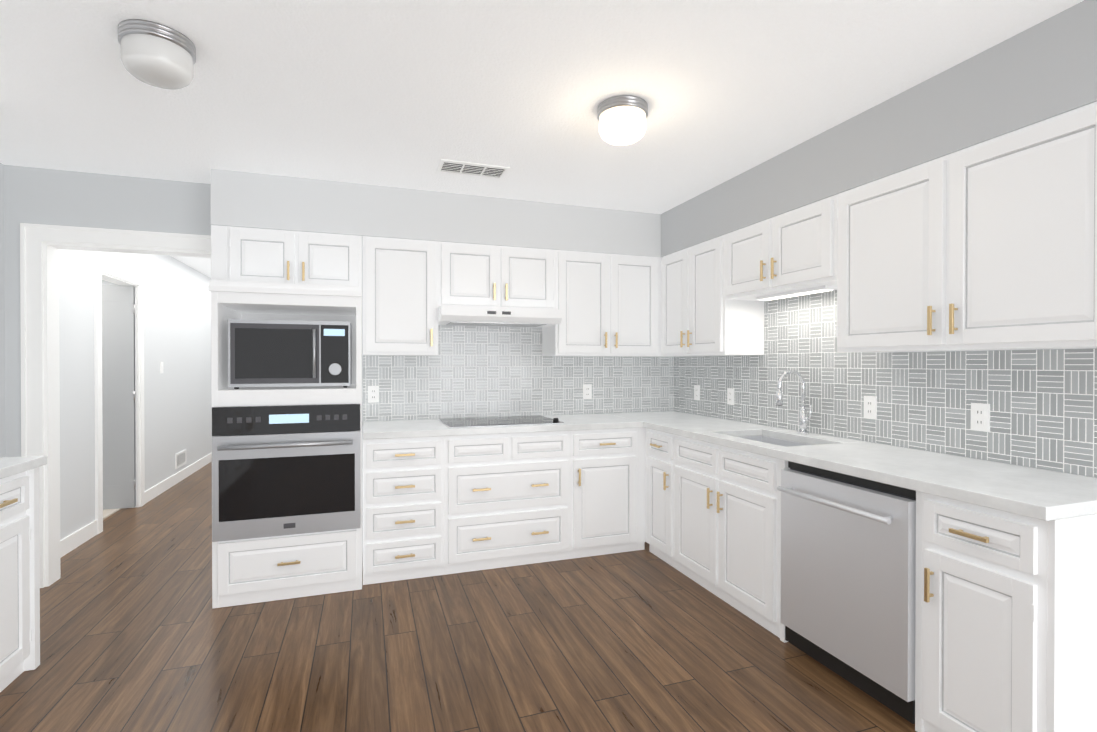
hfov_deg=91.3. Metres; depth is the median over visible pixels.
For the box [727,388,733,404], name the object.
electrical outlet
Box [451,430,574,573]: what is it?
base cabinet
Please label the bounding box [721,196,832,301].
upper cabinet
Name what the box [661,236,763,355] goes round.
upper cabinet
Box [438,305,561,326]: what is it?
range hood
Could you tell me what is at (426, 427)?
countertop
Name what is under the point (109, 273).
door frame
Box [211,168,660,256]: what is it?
soffit
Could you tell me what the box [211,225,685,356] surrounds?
upper cabinet
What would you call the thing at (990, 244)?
upper cabinet
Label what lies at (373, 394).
electrical outlet
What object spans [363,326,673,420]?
backsplash
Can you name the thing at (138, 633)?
floor
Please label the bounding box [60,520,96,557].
baseboard
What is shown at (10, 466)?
countertop
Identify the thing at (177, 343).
wall
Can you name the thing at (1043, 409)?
backsplash
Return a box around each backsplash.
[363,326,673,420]
[674,290,1096,476]
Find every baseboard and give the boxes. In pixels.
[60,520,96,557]
[145,453,211,503]
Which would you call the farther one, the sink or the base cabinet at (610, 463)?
the base cabinet at (610, 463)
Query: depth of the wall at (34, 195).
3.20 m
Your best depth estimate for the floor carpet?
4.70 m
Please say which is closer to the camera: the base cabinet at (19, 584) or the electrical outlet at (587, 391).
the base cabinet at (19, 584)
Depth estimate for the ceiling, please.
2.20 m
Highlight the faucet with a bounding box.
[776,370,811,433]
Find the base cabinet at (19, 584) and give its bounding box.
[0,467,39,691]
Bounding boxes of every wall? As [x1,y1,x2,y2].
[0,163,211,539]
[4,165,664,456]
[102,280,116,284]
[675,290,1096,477]
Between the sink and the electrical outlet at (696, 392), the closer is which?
the sink
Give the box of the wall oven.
[212,404,360,541]
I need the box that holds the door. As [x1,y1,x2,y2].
[102,285,135,509]
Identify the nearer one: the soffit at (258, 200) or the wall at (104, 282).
the soffit at (258, 200)
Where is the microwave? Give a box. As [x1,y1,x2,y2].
[228,319,351,388]
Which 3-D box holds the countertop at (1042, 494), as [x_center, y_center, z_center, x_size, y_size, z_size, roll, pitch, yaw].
[1.226,0.409,3.011,0.636,0.040,2.955,0,0,-19]
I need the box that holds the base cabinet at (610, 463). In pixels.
[575,427,644,557]
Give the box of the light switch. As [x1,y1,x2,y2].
[160,362,162,372]
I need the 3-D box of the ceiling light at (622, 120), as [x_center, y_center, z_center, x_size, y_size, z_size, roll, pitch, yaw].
[0.331,-1.080,2.399,0.224,0.150,0.224,0,0,-19]
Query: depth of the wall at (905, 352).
2.42 m
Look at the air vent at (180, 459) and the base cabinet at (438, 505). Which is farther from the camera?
the air vent at (180, 459)
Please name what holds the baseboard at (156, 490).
attached to the wall at (177, 343)
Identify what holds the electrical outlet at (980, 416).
attached to the backsplash at (1043, 409)
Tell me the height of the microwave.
0.388 m
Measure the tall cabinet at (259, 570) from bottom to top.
1.756 m
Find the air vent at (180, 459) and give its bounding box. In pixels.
[175,450,185,468]
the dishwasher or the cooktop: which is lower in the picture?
the dishwasher
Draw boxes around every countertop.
[0,455,46,478]
[363,413,642,439]
[611,411,1096,520]
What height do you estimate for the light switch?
0.116 m
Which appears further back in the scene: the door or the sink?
the door
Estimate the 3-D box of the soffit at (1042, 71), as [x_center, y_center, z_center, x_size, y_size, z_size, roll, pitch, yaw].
[1.636,-0.991,2.328,0.315,0.328,3.885,0,0,-19]
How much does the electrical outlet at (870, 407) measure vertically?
0.116 m
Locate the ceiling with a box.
[0,0,1083,277]
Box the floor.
[0,461,916,731]
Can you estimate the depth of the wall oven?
2.95 m
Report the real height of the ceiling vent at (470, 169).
0.007 m
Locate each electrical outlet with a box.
[368,386,378,402]
[583,384,591,398]
[694,385,699,399]
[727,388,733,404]
[864,396,876,418]
[971,403,989,431]
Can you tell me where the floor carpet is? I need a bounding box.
[103,508,121,519]
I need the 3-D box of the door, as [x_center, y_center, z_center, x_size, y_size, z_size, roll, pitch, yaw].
[-4.094,0.279,4.711,0.767,2.000,0.103,0,0,-19]
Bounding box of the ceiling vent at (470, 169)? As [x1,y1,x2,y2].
[436,159,509,179]
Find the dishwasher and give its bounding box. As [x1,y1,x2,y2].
[777,461,915,723]
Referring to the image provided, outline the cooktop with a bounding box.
[438,415,563,427]
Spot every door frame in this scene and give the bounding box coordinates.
[20,223,210,587]
[94,260,144,533]
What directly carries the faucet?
on the countertop at (1042, 494)
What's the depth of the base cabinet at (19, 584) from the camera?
2.17 m
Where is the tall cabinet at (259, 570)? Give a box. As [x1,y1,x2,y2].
[208,280,362,608]
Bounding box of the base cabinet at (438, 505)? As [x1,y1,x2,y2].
[363,436,450,584]
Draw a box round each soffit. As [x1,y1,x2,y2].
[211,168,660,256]
[661,0,1096,256]
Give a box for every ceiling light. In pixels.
[117,19,195,89]
[597,95,647,145]
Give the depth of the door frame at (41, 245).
3.16 m
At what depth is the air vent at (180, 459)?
5.99 m
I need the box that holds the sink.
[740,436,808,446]
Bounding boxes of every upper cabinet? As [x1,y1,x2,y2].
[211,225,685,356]
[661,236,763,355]
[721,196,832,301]
[829,102,1096,352]
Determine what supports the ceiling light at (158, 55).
attached to the ceiling
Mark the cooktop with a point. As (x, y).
(491, 421)

